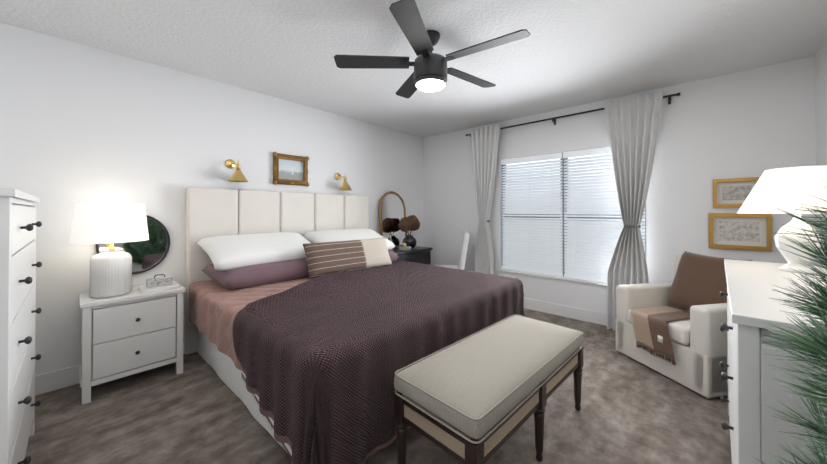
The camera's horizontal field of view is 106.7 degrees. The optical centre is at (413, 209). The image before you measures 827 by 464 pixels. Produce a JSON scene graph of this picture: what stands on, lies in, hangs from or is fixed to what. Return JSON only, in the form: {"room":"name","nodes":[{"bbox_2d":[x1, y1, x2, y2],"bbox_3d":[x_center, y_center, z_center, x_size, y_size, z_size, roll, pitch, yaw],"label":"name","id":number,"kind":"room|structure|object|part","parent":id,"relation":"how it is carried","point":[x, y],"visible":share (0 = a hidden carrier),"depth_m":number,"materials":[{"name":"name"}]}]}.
{"room":"bedroom","nodes":[
{"label":"bedroom","id":0,"kind":"room"},
{"bbox_2d":[0,22,423,375],"bbox_3d":[-1.427,0.035,3.504,0.120,2.500,4.870,0,0,42],"label":"wall","id":1,"kind":"structure","parent":0,"point":[80,123],"depth_m":2.50,"materials":[{"name":"white paint"}]},
{"bbox_2d":[35,338,185,395],"bbox_3d":[-1.376,1.217,3.451,0.016,0.135,4.630,0,0,42],"label":"baseboard","id":2,"kind":"structure","parent":1,"relation":"attached to","point":[55,380],"depth_m":2.18,"materials":[{"name":"white wood"}]},
{"bbox_2d":[96,215,169,273],"bbox_3d":[-2.249,0.279,2.487,0.020,0.486,0.446,0,0,42],"label":"oval mirror","id":3,"kind":"object","parent":1,"relation":"attached to","point":[150,253],"visible":0.58,"depth_m":2.55,"materials":[{"name":"black mirror"}]},
{"bbox_2d":[225,159,247,181],"bbox_3d":[-1.696,-0.379,2.968,0.201,0.221,0.176,0,0,42],"label":"sconce","id":4,"kind":"object","parent":1,"relation":"attached to","point":[237,176],"visible":1,"depth_m":2.95,"materials":[{"name":"gold metal"}]},
{"bbox_2d":[273,152,308,186],"bbox_3d":[-1.367,-0.440,3.446,0.044,0.356,0.426,0,0,42],"label":"picture","id":5,"kind":"object","parent":1,"relation":"attached to","point":[290,169],"visible":0.94,"depth_m":3.44,"materials":[{"name":"brown metal"}]},
{"bbox_2d":[279,159,302,180],"bbox_3d":[-1.381,-0.440,3.459,0.004,0.230,0.300,0,0,42],"label":"art","id":6,"kind":"object","parent":5,"relation":"attached to","point":[289,169],"depth_m":3.46},
{"bbox_2d":[335,173,351,189],"bbox_3d":[-0.870,-0.353,3.879,0.201,0.221,0.176,0,0,42],"label":"sconce","id":7,"kind":"object","parent":1,"relation":"attached to","point":[344,185],"visible":1,"depth_m":3.85,"materials":[{"name":"gold metal"}]},
{"bbox_2d":[25,308,731,463],"bbox_3d":[0.130,1.306,2.086,4.320,0.060,4.870,0,0,42],"label":"floor","id":8,"kind":"structure","parent":0,"point":[631,411],"depth_m":1.82,"materials":[{"name":"beige carpet"}]},
{"bbox_2d":[0,188,41,463],"bbox_3d":[-1.929,0.601,1.233,1.104,1.340,0.534,0,0,42],"label":"dresser","id":9,"kind":"object","parent":8,"relation":"on","point":[18,266],"visible":1,"depth_m":1.20,"materials":[{"name":"white wood"}]},
{"bbox_2d":[79,281,185,404],"bbox_3d":[-2.107,0.948,2.320,0.414,0.660,0.564,0,0,42],"label":"nightstand","id":10,"kind":"object","parent":8,"relation":"on","point":[134,330],"visible":1,"depth_m":2.18,"materials":[{"name":"white wood"}]},
{"bbox_2d":[69,203,148,297],"bbox_3d":[-2.185,0.289,2.226,0.410,0.655,0.410,0,0,42],"label":"lamp","id":11,"kind":"object","parent":10,"relation":"on","point":[111,224],"visible":1,"depth_m":2.12,"materials":[{"name":"white ceramic"}]},
{"bbox_3d":[-2.185,0.096,2.227,0.410,0.270,0.410,0,0,42],"label":"lamp shade","id":12,"kind":"part","parent":11,"relation":"part of","materials":[{"name":"white fabric"}]},
{"bbox_3d":[-2.156,0.136,2.259,0.306,0.346,0.265,0,0,42],"label":"stem","id":13,"kind":"part","parent":11,"relation":"part of","materials":[{"name":"gold metal"}]},
{"bbox_2d":[138,274,180,292],"bbox_3d":[-1.973,0.562,2.391,0.170,0.111,0.232,0,0,42],"label":"books","id":14,"kind":"object","parent":10,"relation":"on","point":[154,284],"visible":1,"depth_m":2.36,"materials":[{"name":"white paper"}]},
{"bbox_2d":[185,187,523,463],"bbox_3d":[-0.519,0.543,2.727,2.248,1.475,2.135,0,0,42],"label":"bed","id":15,"kind":"object","parent":8,"relation":"on","point":[314,322],"visible":0.94,"depth_m":2.08,"materials":[{"name":"fabric"}]},
{"bbox_3d":[-1.339,0.557,3.469,0.037,1.455,2.010,0,0,42],"label":"headboard","id":16,"kind":"part","parent":15,"relation":"part of","materials":[{"name":"fabric"}]},
{"bbox_2d":[188,277,313,370],"bbox_3d":[-0.484,0.786,2.693,2.089,0.320,2.048,0,0,42],"label":"quilt","id":17,"kind":"object","parent":15,"relation":"on","point":[214,307],"depth_m":1.97,"materials":[{"name":"fabric"}]},
{"bbox_2d":[195,232,310,270],"bbox_3d":[-1.381,0.367,2.860,0.540,0.170,0.970,24,15,38],"label":"pillow","id":18,"kind":"object","parent":15,"relation":"on","point":[227,252],"depth_m":2.66,"materials":[{"name":"white fabric"}]},
{"bbox_2d":[303,228,395,249],"bbox_3d":[-0.723,0.372,3.586,0.970,0.170,0.540,0,18,-46],"label":"pillow","id":19,"kind":"object","parent":15,"relation":"on","point":[320,236],"depth_m":3.48,"materials":[{"name":"white fabric"}]},
{"bbox_2d":[232,260,523,463],"bbox_3d":[-0.456,0.913,2.668,2.078,0.668,2.136,0,0,42],"label":"throw","id":20,"kind":"object","parent":15,"relation":"on","point":[317,355],"depth_m":1.62,"materials":[{"name":"purple fabric"}]},
{"bbox_2d":[390,246,432,264],"bbox_3d":[-0.137,0.931,4.441,0.486,0.720,0.770,0,0,42],"label":"nightstand","id":21,"kind":"object","parent":8,"relation":"on","point":[418,254],"visible":0.23,"depth_m":4.36,"materials":[{"name":"black wood"}]},
{"bbox_2d":[379,191,406,247],"bbox_3d":[-0.300,0.149,4.554,0.103,0.836,0.536,0,0,42],"label":"arched mirror","id":22,"kind":"object","parent":21,"relation":"on","point":[392,211],"visible":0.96,"depth_m":4.54,"materials":[{"name":"brown metal"}]},
{"bbox_2d":[399,243,410,249],"bbox_3d":[-0.117,0.515,4.292,0.180,0.104,0.180,0,0,42],"label":"plates","id":23,"kind":"object","parent":21,"relation":"on","point":[404,247],"visible":1,"depth_m":4.26,"materials":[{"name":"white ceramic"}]},
{"bbox_2d":[398,215,419,247],"bbox_3d":[-0.067,0.326,4.517,0.317,0.488,0.376,0,0,42],"label":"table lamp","id":24,"kind":"object","parent":21,"relation":"on","point":[410,223],"visible":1,"depth_m":4.42,"materials":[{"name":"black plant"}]},
{"bbox_2d":[435,231,469,269],"bbox_3d":[0.529,0.797,4.343,0.500,0.963,0.420,0,0,7],"label":"chair","id":25,"kind":"object","parent":8,"relation":"on","point":[463,251],"visible":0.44,"depth_m":4.12,"materials":[{"name":"white wood"}]},
{"bbox_3d":[0.489,1.050,4.346,0.420,0.458,0.420,0,0,7],"label":"seat","id":26,"kind":"part","parent":25,"relation":"part of","materials":[{"name":"white fabric"}]},
{"bbox_3d":[0.704,0.584,4.322,0.146,0.536,0.420,0,0,7],"label":"backrest","id":27,"kind":"part","parent":25,"relation":"part of","materials":[{"name":"white wood"}]},
{"bbox_2d":[394,314,583,463],"bbox_3d":[0.496,1.011,1.710,1.208,0.525,0.478,0,-1,-44],"label":"bench","id":28,"kind":"object","parent":8,"relation":"on","point":[482,396],"visible":1,"depth_m":1.43,"materials":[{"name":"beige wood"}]},
{"bbox_2d":[616,251,751,397],"bbox_3d":[2.247,0.814,2.479,0.868,0.900,0.740,0,0,-11],"label":"armchair","id":29,"kind":"object","parent":8,"relation":"on","point":[671,330],"visible":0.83,"depth_m":2.34,"materials":[{"name":"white fabric"}]},
{"bbox_3d":[2.154,0.968,2.773,0.670,0.585,0.125,0,0,-11],"label":"arm","id":30,"kind":"part","parent":29,"relation":"part of"},
{"bbox_2d":[628,306,689,344],"bbox_3d":[2.145,0.909,2.458,0.570,0.131,0.478,0,0,-11],"label":"cushion","id":31,"kind":"object","parent":29,"relation":"on","point":[677,319],"depth_m":2.36,"materials":[{"name":"fabric"}]},
{"bbox_2d":[631,305,689,364],"bbox_3d":[2.030,0.977,2.432,0.425,0.292,0.406,0,0,-11],"label":"throw","id":32,"kind":"object","parent":29,"relation":"on","point":[658,331],"depth_m":2.35,"materials":[{"name":"brown fabric"}]},
{"bbox_3d":[2.546,0.841,2.538,0.258,0.846,0.720,0,0,-11],"label":"backrest","id":33,"kind":"part","parent":29,"relation":"part of","materials":[{"name":"fabric"}]},
{"bbox_3d":[2.273,0.964,2.170,0.670,0.585,0.125,0,0,-11],"label":"arm","id":34,"kind":"part","parent":29,"relation":"part of"},
{"bbox_2d":[667,251,751,310],"bbox_3d":[2.309,0.598,2.431,0.160,0.500,0.500,20,-2,-5],"label":"pillow","id":35,"kind":"object","parent":29,"relation":"on","point":[699,279],"depth_m":2.43,"materials":[{"name":"brown fabric"}]},
{"bbox_2d":[720,259,826,463],"bbox_3d":[1.631,0.791,1.257,0.534,0.960,1.474,0,-1,45],"label":"dresser","id":36,"kind":"object","parent":8,"relation":"on","point":[754,390],"visible":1,"depth_m":0.89,"materials":[{"name":"white wood"}]},
{"bbox_2d":[737,166,826,273],"bbox_3d":[1.924,0.054,1.542,0.417,0.515,0.417,0,0,42],"label":"lamp","id":37,"kind":"object","parent":36,"relation":"on","point":[783,188],"visible":0.85,"depth_m":1.49,"materials":[{"name":"white ceramic"}]},
{"bbox_3d":[1.924,-0.091,1.543,0.417,0.225,0.417,0,0,42],"label":"lamp shade","id":38,"kind":"part","parent":37,"relation":"part of","materials":[{"name":"white fabric"}]},
{"bbox_2d":[750,174,826,463],"bbox_3d":[0.877,0.056,0.375,0.617,2.408,0.757,0,0,42],"label":"tree","id":39,"kind":"object","parent":8,"relation":"on","point":[815,348],"visible":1,"depth_m":0.56,"materials":[{"name":"green plant"}]},
{"bbox_2d":[0,0,826,137],"bbox_3d":[0.130,-1.254,2.103,4.320,0.060,4.870,0,0,42],"label":"ceiling","id":40,"kind":"structure","parent":0,"point":[567,53],"depth_m":2.27,"materials":[{"name":"white paint"}]},
{"bbox_2d":[334,0,530,97],"bbox_3d":[0.155,-1.032,2.162,1.274,0.381,1.282,0,0,42],"label":"fan","id":41,"kind":"object","parent":40,"relation":"hanging from","point":[430,72],"visible":1,"depth_m":2.07,"materials":[{"name":"black metal"}]},
{"bbox_3d":[0.120,-1.048,2.164,0.236,0.349,0.236,0,0,42],"label":"motor","id":42,"kind":"part","parent":41,"relation":"part of","materials":[{"name":"grey metal"}]},
{"bbox_2d":[424,56,816,312],"bbox_3d":[1.724,0.037,3.855,4.080,2.500,0.120,0,0,42],"label":"wall","id":43,"kind":"structure","parent":0,"point":[755,122],"depth_m":3.02,"materials":[{"name":"white paint"}]},
{"bbox_2d":[524,298,606,325],"bbox_3d":[1.684,1.220,3.791,4.064,0.135,0.016,0,0,42],"label":"baseboard","id":44,"kind":"structure","parent":43,"relation":"attached to","point":[595,317],"depth_m":3.65,"materials":[{"name":"white wood"}]},
{"bbox_2d":[497,147,645,285],"bbox_3d":[1.834,0.067,3.752,2.220,2.120,0.165,0,0,42],"label":"window unit","id":45,"kind":"structure","parent":43,"relation":"in","point":[561,217],"depth_m":3.75,"materials":[{"name":"white glass"}]},
{"bbox_3d":[1.859,0.067,3.780,1.530,1.430,0.004,0,0,42],"label":"glass","id":46,"kind":"part","parent":45,"relation":"part of","materials":[{"name":"white"}]},
{"bbox_2d":[465,91,679,329],"bbox_3d":[1.640,0.064,3.702,2.384,2.405,0.215,0,0,42],"label":"curtains","id":47,"kind":"object","parent":43,"relation":"attached to","point":[632,123],"visible":0.81,"depth_m":3.17,"materials":[{"name":"grey fabric"}]},
{"bbox_3d":[0.982,0.067,4.227,0.460,2.405,0.108,0,0,42],"label":"panel","id":48,"kind":"part","parent":47,"relation":"part of","materials":[{"name":"white fabric"}]},
{"bbox_3d":[1.679,-1.073,3.752,2.384,0.080,0.099,0,0,42],"label":"rod","id":49,"kind":"part","parent":47,"relation":"part of","materials":[{"name":"black metal"}]},
{"bbox_3d":[2.212,0.060,3.113,0.500,2.405,0.108,0,0,42],"label":"panel","id":50,"kind":"part","parent":47,"relation":"part of","materials":[{"name":"white fabric"}]},
{"bbox_2d":[713,177,759,207],"bbox_3d":[2.859,-0.145,2.718,0.307,0.258,0.038,0,0,42],"label":"picture","id":51,"kind":"object","parent":43,"relation":"attached to","point":[732,193],"visible":0.69,"depth_m":2.74,"materials":[{"name":"gold metal"}]},
{"bbox_2d":[722,185,751,199],"bbox_3d":[2.867,-0.145,2.727,0.184,0.129,0.002,0,0,42],"label":"art","id":52,"kind":"object","parent":51,"relation":"attached to","point":[729,192],"depth_m":2.73},
{"bbox_2d":[708,213,771,251],"bbox_3d":[2.866,0.195,2.709,0.386,0.324,0.038,0,0,42],"label":"picture","id":53,"kind":"object","parent":43,"relation":"attached to","point":[739,231],"visible":0.94,"depth_m":2.71,"materials":[{"name":"gold metal"}]},
{"bbox_2d":[719,221,758,241],"bbox_3d":[2.875,0.195,2.718,0.244,0.174,0.002,0,0,42],"label":"art","id":54,"kind":"object","parent":53,"relation":"attached to","point":[729,231],"depth_m":2.72},
{"bbox_2d":[815,41,826,266],"bbox_3d":[1.687,0.017,0.685,0.120,2.500,4.870,0,0,42],"label":"wall","id":55,"kind":"structure","parent":0,"point":[821,101],"depth_m":2.33,"materials":[{"name":"white paint"}]}
]}

